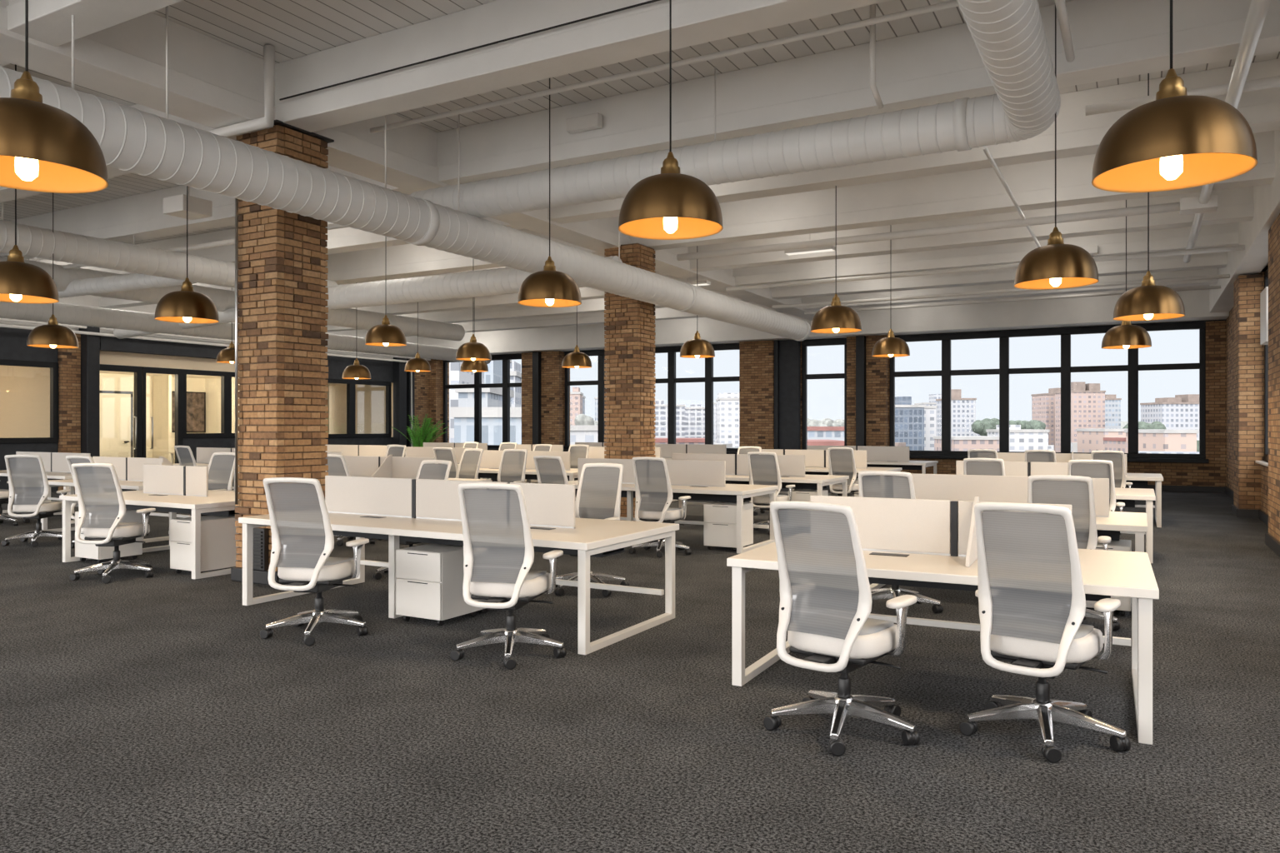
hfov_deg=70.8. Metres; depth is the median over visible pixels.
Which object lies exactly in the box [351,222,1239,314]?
ceiling beam
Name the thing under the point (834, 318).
pendant lamp
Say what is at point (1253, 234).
ceiling beam
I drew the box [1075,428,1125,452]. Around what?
building
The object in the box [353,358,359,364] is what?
socket
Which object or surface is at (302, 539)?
office chair
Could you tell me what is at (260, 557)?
vent panel
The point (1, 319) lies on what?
ceiling pipe
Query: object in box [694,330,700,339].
socket
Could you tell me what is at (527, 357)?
brick pier
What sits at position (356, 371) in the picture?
pendant lamp
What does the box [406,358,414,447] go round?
trim
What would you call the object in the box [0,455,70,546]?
office chair
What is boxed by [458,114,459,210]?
rod
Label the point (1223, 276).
ceiling pipe
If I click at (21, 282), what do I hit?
pendant lamp
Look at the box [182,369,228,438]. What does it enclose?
window
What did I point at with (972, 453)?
office chair
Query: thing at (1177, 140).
pendant lamp
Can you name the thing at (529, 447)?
office desk
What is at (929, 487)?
office desk
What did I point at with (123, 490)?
cable tray
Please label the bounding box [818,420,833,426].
tree
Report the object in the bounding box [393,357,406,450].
trim
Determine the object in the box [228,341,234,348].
socket
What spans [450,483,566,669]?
office chair
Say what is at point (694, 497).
cable tray
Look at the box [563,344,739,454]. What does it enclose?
window
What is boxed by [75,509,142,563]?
drawer unit
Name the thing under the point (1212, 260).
ceiling beam
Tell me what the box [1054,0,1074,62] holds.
ceiling pipe
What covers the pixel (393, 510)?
office desk
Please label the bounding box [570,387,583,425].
building
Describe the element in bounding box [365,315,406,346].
pendant lamp
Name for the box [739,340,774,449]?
brick pier
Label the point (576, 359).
pendant lamp
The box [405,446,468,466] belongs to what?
office desk
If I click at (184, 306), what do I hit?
pendant lamp
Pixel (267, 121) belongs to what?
ceiling pipe
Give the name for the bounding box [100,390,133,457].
door
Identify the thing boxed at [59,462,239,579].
office desk
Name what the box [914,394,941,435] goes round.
building
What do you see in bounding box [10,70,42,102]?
socket
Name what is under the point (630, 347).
brick column
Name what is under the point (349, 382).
window
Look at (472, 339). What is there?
socket
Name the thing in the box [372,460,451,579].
office chair
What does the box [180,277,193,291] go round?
socket
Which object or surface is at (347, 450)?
office desk
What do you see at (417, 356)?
socket
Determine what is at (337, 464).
office chair
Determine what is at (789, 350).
trim
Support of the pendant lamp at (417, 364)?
hanging from the ceiling
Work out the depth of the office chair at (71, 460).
10.96 m
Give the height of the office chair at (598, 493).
1.160 m
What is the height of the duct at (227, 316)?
0.427 m
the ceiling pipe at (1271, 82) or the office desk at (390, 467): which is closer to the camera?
the ceiling pipe at (1271, 82)
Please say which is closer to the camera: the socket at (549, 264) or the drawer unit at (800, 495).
the socket at (549, 264)
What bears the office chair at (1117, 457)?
on the floor
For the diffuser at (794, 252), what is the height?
0.007 m
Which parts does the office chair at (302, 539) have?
leg, frame, leg, leg, seat, seat panel, leg, leg, armrest post, armrest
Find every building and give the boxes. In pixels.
[449,361,484,443]
[450,407,521,444]
[455,384,514,407]
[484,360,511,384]
[510,360,521,407]
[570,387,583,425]
[570,425,597,444]
[582,395,585,414]
[594,397,597,421]
[654,400,685,438]
[654,438,704,444]
[685,405,704,438]
[713,402,716,439]
[715,393,739,447]
[807,426,844,440]
[807,440,844,445]
[895,396,924,450]
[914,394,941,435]
[924,405,936,450]
[933,435,999,451]
[935,389,976,435]
[985,425,1049,451]
[1030,388,1060,450]
[1054,381,1105,452]
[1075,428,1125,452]
[1103,437,1125,453]
[1105,395,1121,429]
[1124,429,1198,453]
[1140,394,1199,439]
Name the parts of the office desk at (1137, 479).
loop leg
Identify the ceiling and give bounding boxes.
[0,0,1279,260]
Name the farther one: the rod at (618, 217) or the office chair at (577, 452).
the office chair at (577, 452)
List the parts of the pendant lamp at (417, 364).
lamp shade, lamp cord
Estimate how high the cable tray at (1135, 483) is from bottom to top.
0.120 m
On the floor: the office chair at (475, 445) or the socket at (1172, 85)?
the office chair at (475, 445)
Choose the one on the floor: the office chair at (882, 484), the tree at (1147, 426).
the office chair at (882, 484)
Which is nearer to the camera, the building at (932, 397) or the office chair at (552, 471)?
the office chair at (552, 471)
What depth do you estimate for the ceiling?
8.20 m
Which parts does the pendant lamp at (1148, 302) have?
lamp cord, bulb, lamp shade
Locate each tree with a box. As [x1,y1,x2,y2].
[574,414,594,425]
[807,418,819,426]
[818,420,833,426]
[822,418,840,426]
[834,419,844,426]
[971,420,993,436]
[980,418,999,435]
[1009,420,1026,429]
[1015,420,1034,429]
[1029,420,1045,429]
[1030,420,1043,429]
[1122,424,1144,429]
[1138,421,1154,429]
[1151,421,1165,429]
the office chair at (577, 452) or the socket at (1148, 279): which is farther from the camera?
the office chair at (577, 452)
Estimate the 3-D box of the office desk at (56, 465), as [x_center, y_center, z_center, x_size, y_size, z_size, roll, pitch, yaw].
[-9.829,0.975,15.167,2.900,1.074,1.300,0,0,29]
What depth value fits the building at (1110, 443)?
345.90 m
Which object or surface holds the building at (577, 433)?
on the ground
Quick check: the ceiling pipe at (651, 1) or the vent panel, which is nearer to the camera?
the ceiling pipe at (651, 1)
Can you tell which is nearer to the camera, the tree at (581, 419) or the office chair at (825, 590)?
the office chair at (825, 590)
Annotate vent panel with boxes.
[252,527,268,570]
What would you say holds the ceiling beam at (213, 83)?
attached to the ceiling
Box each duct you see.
[0,65,810,340]
[0,220,338,288]
[0,255,464,341]
[57,273,196,298]
[113,307,239,339]
[325,255,622,309]
[410,0,1060,218]
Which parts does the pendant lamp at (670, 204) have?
lamp cord, lamp cord, bulb, lamp shade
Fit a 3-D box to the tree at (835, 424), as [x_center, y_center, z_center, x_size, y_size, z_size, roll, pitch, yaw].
[100.078,15.531,469.461,11.365,39.958,9.732,0,0,29]
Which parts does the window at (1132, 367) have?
sill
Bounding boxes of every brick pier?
[57,333,80,490]
[415,360,429,434]
[430,359,441,442]
[521,352,532,444]
[540,350,563,444]
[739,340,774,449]
[846,336,855,445]
[865,335,888,446]
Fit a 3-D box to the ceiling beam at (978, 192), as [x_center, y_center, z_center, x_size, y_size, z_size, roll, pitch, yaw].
[-4.803,-3.190,17.377,28.750,0.600,0.340,0,0,29]
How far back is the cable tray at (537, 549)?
7.21 m
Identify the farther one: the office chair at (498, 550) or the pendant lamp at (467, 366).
the pendant lamp at (467, 366)
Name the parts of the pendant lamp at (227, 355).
lamp shade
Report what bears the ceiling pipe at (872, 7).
hanging from the ceiling
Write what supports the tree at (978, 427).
on the ground
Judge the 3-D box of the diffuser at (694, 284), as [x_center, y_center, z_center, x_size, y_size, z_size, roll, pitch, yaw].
[0.916,-2.708,17.329,0.860,0.007,0.160,0,0,29]
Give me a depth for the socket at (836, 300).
10.76 m
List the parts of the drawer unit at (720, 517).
drawer, drawer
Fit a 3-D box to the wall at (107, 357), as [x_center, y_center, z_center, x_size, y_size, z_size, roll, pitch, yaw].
[-14.567,-2.500,19.223,0.120,1.980,29.500,0,0,29]
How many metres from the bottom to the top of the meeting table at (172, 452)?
0.750 m
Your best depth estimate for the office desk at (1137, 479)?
14.40 m
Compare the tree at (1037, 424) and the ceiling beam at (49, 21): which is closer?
the ceiling beam at (49, 21)
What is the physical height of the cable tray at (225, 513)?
0.120 m
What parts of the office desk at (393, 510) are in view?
loop leg, screen rail, leg, screen post, screen rail, screen rail, loop leg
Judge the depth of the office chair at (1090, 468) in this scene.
9.54 m
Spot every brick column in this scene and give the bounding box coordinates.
[235,125,328,571]
[604,243,655,521]
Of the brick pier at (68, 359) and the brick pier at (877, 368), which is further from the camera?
the brick pier at (877, 368)
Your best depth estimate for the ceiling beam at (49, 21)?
6.38 m
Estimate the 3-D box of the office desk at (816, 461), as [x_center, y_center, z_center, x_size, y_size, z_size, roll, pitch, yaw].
[3.226,0.975,16.906,3.050,1.074,1.300,0,0,29]
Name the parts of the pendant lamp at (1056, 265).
lamp cord, lamp cord, bulb, lamp shade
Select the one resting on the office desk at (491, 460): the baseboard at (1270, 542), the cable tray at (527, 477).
the cable tray at (527, 477)
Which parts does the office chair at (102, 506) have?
leg, frame, leg, seat, seat panel, leg, leg, armrest post, armrest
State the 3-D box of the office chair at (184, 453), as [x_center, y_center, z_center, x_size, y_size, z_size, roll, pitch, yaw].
[-8.237,0.930,16.852,0.724,1.160,0.785,0,0,29]
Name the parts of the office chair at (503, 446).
frame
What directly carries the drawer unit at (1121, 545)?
on the floor
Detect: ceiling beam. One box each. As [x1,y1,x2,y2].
[0,0,183,66]
[0,0,819,320]
[0,0,890,203]
[0,0,1279,259]
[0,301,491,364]
[35,58,1279,274]
[99,130,1274,309]
[325,251,1227,332]
[337,185,1253,284]
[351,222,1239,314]
[365,268,1218,336]
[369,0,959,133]
[419,285,1229,354]
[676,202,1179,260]
[1209,130,1279,312]
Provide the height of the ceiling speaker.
0.140 m
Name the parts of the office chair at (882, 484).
leg, leg, frame, leg, leg, leg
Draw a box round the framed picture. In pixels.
[171,390,205,432]
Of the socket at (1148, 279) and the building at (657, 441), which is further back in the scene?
the building at (657, 441)
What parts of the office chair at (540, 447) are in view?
seat, frame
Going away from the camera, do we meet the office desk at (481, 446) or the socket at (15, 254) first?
the socket at (15, 254)
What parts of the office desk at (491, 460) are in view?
loop leg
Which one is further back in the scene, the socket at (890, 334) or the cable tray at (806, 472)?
the cable tray at (806, 472)
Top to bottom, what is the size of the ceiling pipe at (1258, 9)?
0.110 m
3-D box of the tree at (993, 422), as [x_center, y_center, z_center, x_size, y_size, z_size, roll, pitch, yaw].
[206.304,15.235,530.983,13.714,40.549,10.056,0,0,29]
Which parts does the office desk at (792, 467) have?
loop leg, screen post, screen rail, loop leg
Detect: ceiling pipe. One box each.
[0,318,430,360]
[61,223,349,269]
[208,45,274,137]
[235,140,238,504]
[279,0,660,100]
[725,245,1244,290]
[771,274,1229,309]
[804,285,1220,314]
[870,4,883,109]
[981,145,1040,247]
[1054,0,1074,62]
[1085,75,1279,115]
[1183,0,1270,263]
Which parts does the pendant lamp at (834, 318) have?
bulb, lamp shade, lamp cord, lamp cord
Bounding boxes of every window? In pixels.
[0,359,59,444]
[0,365,393,464]
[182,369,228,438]
[227,371,234,437]
[325,378,352,438]
[352,380,391,438]
[442,355,521,450]
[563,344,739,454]
[801,339,846,449]
[889,321,1209,463]
[1255,267,1268,466]
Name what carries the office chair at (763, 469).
on the floor
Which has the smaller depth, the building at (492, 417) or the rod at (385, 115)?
the rod at (385, 115)
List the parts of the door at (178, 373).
handle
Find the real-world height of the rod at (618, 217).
1.140 m
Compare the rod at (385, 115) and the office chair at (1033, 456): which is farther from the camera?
the office chair at (1033, 456)
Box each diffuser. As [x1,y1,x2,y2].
[693,283,709,285]
[785,249,834,255]
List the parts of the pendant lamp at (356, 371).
lamp shade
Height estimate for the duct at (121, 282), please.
0.319 m
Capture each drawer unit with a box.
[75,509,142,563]
[170,515,239,573]
[395,543,482,625]
[480,600,486,613]
[704,501,753,551]
[788,489,828,510]
[854,480,859,497]
[1085,540,1131,616]
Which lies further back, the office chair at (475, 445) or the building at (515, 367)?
the building at (515, 367)
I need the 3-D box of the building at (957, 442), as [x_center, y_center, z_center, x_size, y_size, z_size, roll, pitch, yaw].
[128.445,19.674,352.000,19.689,31.673,24.800,0,0,0]
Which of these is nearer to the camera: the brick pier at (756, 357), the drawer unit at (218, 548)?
the drawer unit at (218, 548)
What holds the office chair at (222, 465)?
on the floor
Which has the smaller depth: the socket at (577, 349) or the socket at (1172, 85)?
the socket at (1172, 85)
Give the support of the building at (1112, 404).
on the ground
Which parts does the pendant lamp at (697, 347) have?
lamp cord, lamp cord, lamp shade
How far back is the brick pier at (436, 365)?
31.73 m
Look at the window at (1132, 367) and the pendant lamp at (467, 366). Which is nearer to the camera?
the pendant lamp at (467, 366)
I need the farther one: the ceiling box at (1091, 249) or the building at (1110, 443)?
the building at (1110, 443)
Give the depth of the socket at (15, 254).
7.41 m
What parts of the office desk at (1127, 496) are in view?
screen post, loop leg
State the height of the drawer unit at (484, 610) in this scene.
0.559 m
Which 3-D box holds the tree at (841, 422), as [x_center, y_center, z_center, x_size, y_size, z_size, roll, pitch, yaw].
[110.213,15.623,500.137,11.155,39.775,11.524,0,0,29]
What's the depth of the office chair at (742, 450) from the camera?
15.88 m
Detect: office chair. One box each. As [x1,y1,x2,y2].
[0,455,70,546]
[0,481,29,525]
[65,455,96,548]
[69,463,155,583]
[174,445,196,466]
[186,452,234,516]
[260,477,369,645]
[325,454,382,545]
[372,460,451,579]
[385,445,405,456]
[432,447,458,478]
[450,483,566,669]
[456,448,483,479]
[463,441,479,448]
[490,442,516,480]
[490,449,527,483]
[525,444,551,483]
[533,455,569,484]
[554,463,629,596]
[568,445,589,500]
[628,456,691,558]
[737,446,764,515]
[747,451,794,534]
[763,500,919,756]
[828,447,859,495]
[858,470,943,615]
[959,502,1130,763]
[963,458,1004,475]
[967,449,997,458]
[1024,450,1056,462]
[1027,475,1120,630]
[1067,460,1124,534]
[1090,450,1132,488]
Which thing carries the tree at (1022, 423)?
on the ground
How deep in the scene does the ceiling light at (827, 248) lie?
14.33 m
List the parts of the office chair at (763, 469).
leg, frame, seat, armrest, armrest post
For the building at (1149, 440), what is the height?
34.488 m
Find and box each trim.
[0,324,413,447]
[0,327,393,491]
[78,325,99,457]
[100,335,226,359]
[273,120,334,143]
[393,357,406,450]
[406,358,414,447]
[532,351,540,444]
[774,340,779,449]
[779,340,800,449]
[855,335,865,446]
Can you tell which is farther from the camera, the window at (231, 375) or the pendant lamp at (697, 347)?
the window at (231, 375)
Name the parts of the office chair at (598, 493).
leg, leg, leg, frame, leg, armrest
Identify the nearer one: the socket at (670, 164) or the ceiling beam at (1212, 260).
the socket at (670, 164)
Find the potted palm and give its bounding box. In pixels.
[391,414,448,447]
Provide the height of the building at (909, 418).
49.654 m
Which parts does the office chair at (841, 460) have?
seat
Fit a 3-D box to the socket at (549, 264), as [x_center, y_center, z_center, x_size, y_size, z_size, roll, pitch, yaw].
[-0.855,-1.538,8.523,0.132,0.148,0.132,0,0,-1]
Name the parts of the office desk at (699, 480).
leg, screen rail, loop leg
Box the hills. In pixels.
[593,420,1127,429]
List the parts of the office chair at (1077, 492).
frame, leg, armrest, armrest post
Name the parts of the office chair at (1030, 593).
leg, leg, frame, leg, seat, leg, seat panel, leg, armrest post, armrest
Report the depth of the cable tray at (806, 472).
16.69 m
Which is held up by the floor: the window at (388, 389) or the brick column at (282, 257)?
the brick column at (282, 257)
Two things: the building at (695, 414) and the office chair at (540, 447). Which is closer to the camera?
the office chair at (540, 447)
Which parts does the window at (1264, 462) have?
sill, frame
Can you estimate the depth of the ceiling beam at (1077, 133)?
9.99 m
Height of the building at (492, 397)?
41.645 m
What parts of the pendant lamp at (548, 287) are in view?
lamp shade, lamp cord, lamp cord, bulb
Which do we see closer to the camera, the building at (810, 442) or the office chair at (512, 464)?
the office chair at (512, 464)
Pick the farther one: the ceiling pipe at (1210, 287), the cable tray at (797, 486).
the ceiling pipe at (1210, 287)
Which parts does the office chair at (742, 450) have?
frame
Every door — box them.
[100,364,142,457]
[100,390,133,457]
[141,366,183,464]
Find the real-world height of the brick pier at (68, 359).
3.750 m
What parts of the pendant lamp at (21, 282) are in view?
bulb, lamp cord, lamp shade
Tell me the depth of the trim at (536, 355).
29.48 m
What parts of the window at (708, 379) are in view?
sill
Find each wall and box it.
[0,295,419,372]
[441,319,1226,486]
[1226,213,1279,543]
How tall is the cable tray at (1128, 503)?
0.120 m
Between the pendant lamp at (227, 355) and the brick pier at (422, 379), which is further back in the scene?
the brick pier at (422, 379)
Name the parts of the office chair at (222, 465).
frame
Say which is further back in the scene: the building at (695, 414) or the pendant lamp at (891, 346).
the building at (695, 414)
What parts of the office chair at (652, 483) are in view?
leg, frame, leg, seat, seat panel, leg, armrest post, armrest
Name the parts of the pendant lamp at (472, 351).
lamp shade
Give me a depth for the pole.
11.24 m
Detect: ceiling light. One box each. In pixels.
[685,278,710,285]
[784,234,835,255]
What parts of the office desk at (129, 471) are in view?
loop leg, screen post, loop leg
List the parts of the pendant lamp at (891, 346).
lamp shade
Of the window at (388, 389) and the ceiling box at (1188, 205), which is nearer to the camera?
the ceiling box at (1188, 205)
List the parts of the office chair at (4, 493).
seat, leg, leg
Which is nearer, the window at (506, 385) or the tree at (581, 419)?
the window at (506, 385)
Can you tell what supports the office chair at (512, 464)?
on the floor
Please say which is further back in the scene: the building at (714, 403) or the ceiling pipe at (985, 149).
the building at (714, 403)
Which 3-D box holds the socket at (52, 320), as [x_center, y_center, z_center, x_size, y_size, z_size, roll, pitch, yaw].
[-8.127,-1.478,12.463,0.132,0.148,0.132,0,0,27]
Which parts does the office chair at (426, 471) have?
leg, frame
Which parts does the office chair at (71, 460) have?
frame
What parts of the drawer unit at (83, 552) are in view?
drawer, drawer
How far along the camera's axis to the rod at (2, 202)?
12.04 m
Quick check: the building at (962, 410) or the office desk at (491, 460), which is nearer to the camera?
the office desk at (491, 460)
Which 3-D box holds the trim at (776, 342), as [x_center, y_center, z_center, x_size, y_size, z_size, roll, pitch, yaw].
[3.925,-0.490,25.665,0.120,4.000,0.300,0,0,29]
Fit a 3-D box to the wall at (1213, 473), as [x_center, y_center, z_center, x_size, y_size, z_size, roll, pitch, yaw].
[3.129,-0.990,26.478,24.400,5.000,0.350,0,0,29]
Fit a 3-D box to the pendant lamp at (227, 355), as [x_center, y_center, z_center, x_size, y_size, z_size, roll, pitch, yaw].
[-8.643,-2.553,19.060,0.602,2.435,0.602,0,0,6]
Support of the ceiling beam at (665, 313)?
attached to the ceiling
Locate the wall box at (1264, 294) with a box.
[1260,286,1268,344]
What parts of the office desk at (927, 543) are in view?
loop leg, screen rail, screen post, loop leg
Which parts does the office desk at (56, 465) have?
loop leg, leg, loop leg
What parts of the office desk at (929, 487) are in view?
loop leg, loop leg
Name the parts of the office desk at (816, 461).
screen post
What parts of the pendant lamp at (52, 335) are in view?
lamp shade, lamp cord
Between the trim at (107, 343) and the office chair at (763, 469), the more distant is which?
the trim at (107, 343)
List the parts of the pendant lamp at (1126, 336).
lamp cord, lamp cord, lamp shade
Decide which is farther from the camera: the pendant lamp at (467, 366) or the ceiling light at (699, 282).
the pendant lamp at (467, 366)
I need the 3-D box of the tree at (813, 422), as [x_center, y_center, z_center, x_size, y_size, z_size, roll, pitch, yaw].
[71.630,15.931,379.756,8.454,39.158,7.675,0,0,29]
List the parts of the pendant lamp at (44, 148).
lamp cord, bulb, lamp shade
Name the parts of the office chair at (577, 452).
frame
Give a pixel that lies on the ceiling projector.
(176, 206)
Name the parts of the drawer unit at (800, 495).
drawer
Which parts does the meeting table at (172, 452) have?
leg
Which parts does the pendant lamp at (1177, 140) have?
lamp cord, lamp cord, bulb, lamp shade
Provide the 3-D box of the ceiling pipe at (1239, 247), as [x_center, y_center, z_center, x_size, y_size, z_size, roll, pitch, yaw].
[5.356,-2.670,15.439,8.400,0.080,0.080,0,0,29]
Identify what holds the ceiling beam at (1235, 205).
attached to the ceiling
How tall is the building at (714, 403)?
54.710 m
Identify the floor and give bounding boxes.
[0,478,1279,852]
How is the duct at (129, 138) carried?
hanging from the rod at (72, 16)
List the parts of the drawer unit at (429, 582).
drawer, drawer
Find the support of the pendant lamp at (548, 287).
hanging from the ceiling
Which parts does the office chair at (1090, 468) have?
frame, armrest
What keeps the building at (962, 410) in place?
on the ground
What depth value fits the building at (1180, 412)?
559.95 m
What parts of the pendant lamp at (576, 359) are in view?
lamp shade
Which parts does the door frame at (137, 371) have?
handle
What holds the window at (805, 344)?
in the wall at (1213, 473)
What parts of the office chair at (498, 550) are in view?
leg, leg, frame, leg, seat, leg, seat panel, leg, armrest post, armrest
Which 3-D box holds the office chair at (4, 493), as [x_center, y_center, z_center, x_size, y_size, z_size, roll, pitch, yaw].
[-9.776,0.930,13.765,0.724,1.160,0.785,0,0,21]
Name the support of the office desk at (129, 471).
on the floor
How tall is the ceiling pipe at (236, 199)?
3.550 m
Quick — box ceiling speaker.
[566,112,602,134]
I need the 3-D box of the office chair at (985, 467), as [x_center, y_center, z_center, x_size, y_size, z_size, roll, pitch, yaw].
[4.024,0.930,10.342,0.724,1.160,0.785,0,0,29]
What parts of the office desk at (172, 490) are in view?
loop leg, screen rail, screen post, screen rail, loop leg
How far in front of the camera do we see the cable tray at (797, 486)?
13.59 m
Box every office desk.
[0,451,90,523]
[40,456,191,543]
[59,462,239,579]
[172,447,239,489]
[234,451,342,489]
[238,475,679,654]
[325,445,387,456]
[343,455,490,481]
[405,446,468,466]
[423,442,487,479]
[478,450,577,499]
[480,444,563,479]
[568,458,778,554]
[575,442,605,446]
[587,446,679,501]
[654,444,726,459]
[671,453,849,509]
[726,495,1159,744]
[745,449,902,502]
[806,445,938,493]
[870,473,1147,589]
[955,460,1155,563]
[997,451,1163,527]
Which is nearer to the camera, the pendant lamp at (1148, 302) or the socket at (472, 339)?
the pendant lamp at (1148, 302)
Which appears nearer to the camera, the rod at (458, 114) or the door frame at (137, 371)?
the rod at (458, 114)
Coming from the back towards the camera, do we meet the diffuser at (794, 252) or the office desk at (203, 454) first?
the office desk at (203, 454)
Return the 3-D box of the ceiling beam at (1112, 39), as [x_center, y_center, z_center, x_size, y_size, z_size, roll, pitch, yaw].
[-7.023,-3.190,13.371,28.750,0.600,0.340,0,0,29]
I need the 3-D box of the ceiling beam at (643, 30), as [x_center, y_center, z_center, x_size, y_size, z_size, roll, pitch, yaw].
[-8.133,-3.190,11.368,28.750,0.600,0.340,0,0,29]
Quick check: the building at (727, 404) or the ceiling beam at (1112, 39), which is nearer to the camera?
the ceiling beam at (1112, 39)
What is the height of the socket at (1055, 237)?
0.148 m
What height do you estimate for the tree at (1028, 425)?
39.024 m
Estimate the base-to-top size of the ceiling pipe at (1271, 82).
0.090 m
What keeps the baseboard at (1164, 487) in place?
attached to the wall at (1213, 473)
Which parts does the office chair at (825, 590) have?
leg, frame, leg, leg, seat, leg, seat panel, leg, armrest post, armrest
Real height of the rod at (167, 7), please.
1.140 m
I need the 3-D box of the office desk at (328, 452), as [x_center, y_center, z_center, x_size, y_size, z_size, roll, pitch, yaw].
[-5.794,0.975,15.846,2.500,1.074,1.300,0,0,29]
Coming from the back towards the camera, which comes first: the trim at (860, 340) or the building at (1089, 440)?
the building at (1089, 440)
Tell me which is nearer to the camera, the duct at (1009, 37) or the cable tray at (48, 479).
the duct at (1009, 37)
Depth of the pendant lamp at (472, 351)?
15.60 m
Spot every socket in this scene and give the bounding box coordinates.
[6,245,24,262]
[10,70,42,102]
[47,314,58,324]
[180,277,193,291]
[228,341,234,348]
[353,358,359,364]
[381,315,389,324]
[415,351,419,358]
[470,334,476,342]
[543,256,555,270]
[573,345,579,352]
[660,151,680,174]
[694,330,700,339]
[830,294,841,305]
[886,328,894,337]
[1047,226,1064,244]
[1121,320,1131,324]
[1140,270,1155,286]
[1155,68,1187,99]
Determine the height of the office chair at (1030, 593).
1.160 m
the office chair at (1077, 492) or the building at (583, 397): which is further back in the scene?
the building at (583, 397)
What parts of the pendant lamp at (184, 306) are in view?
lamp shade, lamp cord, bulb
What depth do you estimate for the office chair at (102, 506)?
8.78 m
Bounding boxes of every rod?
[1,202,3,220]
[71,15,74,89]
[165,5,168,119]
[385,115,386,187]
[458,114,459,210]
[618,216,619,261]
[714,66,715,140]
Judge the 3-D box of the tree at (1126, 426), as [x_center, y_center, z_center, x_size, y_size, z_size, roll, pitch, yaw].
[242.189,16.781,439.781,11.343,37.457,9.157,0,0,29]
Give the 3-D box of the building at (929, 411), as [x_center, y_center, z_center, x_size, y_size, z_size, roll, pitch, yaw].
[138.556,12.775,442.000,6.374,45.469,24.800,0,0,0]
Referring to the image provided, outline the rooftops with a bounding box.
[713,433,1199,454]
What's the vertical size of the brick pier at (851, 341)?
3.970 m
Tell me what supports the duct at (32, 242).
hanging from the rod at (2, 202)
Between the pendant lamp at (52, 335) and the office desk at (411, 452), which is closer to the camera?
the pendant lamp at (52, 335)
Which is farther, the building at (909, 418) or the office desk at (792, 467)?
the building at (909, 418)
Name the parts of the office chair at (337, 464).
frame, leg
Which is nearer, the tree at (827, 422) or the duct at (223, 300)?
the duct at (223, 300)
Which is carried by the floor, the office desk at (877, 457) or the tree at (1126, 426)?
the office desk at (877, 457)
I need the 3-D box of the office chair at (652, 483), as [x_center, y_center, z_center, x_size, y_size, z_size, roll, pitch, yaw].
[0.280,0.930,10.703,0.724,1.160,0.785,0,0,27]
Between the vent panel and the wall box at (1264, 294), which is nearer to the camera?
the vent panel
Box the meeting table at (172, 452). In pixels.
[166,451,174,464]
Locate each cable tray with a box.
[6,476,63,480]
[121,489,136,491]
[125,505,239,516]
[332,530,624,557]
[478,472,577,480]
[575,489,750,502]
[725,480,826,489]
[805,471,858,478]
[866,464,922,469]
[868,577,1110,601]
[1096,530,1119,540]
[1115,499,1134,507]
[1125,480,1147,487]
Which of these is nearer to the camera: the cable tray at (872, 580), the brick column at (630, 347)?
the cable tray at (872, 580)
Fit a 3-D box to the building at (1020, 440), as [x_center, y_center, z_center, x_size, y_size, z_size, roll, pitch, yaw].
[164.139,17.386,392.000,17.337,36.247,24.800,0,0,0]
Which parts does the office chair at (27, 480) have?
leg, frame, leg, seat, leg, seat panel, armrest post, armrest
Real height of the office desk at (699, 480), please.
1.074 m
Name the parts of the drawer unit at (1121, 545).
drawer, drawer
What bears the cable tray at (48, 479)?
on the office desk at (56, 465)
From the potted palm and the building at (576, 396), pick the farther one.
the building at (576, 396)
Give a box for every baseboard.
[1125,485,1224,492]
[1225,486,1279,557]
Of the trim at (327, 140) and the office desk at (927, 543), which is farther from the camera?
the trim at (327, 140)
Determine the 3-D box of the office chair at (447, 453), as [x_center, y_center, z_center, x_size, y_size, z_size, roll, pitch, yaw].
[-3.146,0.930,15.517,0.724,1.160,0.785,0,0,29]
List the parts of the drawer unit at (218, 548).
drawer, drawer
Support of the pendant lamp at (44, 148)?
hanging from the ceiling
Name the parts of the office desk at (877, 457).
screen rail, loop leg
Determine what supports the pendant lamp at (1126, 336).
hanging from the ceiling
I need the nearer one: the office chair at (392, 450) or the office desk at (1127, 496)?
the office desk at (1127, 496)
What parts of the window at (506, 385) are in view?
sill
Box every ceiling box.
[1080,245,1098,254]
[1179,193,1218,214]
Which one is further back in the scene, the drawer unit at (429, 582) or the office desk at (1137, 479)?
the office desk at (1137, 479)
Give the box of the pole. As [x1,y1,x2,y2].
[185,185,189,195]
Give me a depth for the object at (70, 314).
18.91 m
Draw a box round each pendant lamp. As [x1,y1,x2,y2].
[0,0,108,193]
[0,64,59,304]
[26,192,78,348]
[154,185,219,323]
[215,287,239,363]
[342,358,370,379]
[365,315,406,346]
[404,302,430,372]
[455,334,490,360]
[460,360,488,372]
[517,78,581,307]
[561,305,591,368]
[618,0,723,239]
[680,245,714,358]
[810,185,861,333]
[871,328,909,357]
[1014,5,1099,289]
[1091,0,1257,192]
[1101,200,1151,349]
[1113,73,1184,320]
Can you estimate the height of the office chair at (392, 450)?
1.160 m
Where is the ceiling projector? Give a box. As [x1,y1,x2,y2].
[163,194,212,219]

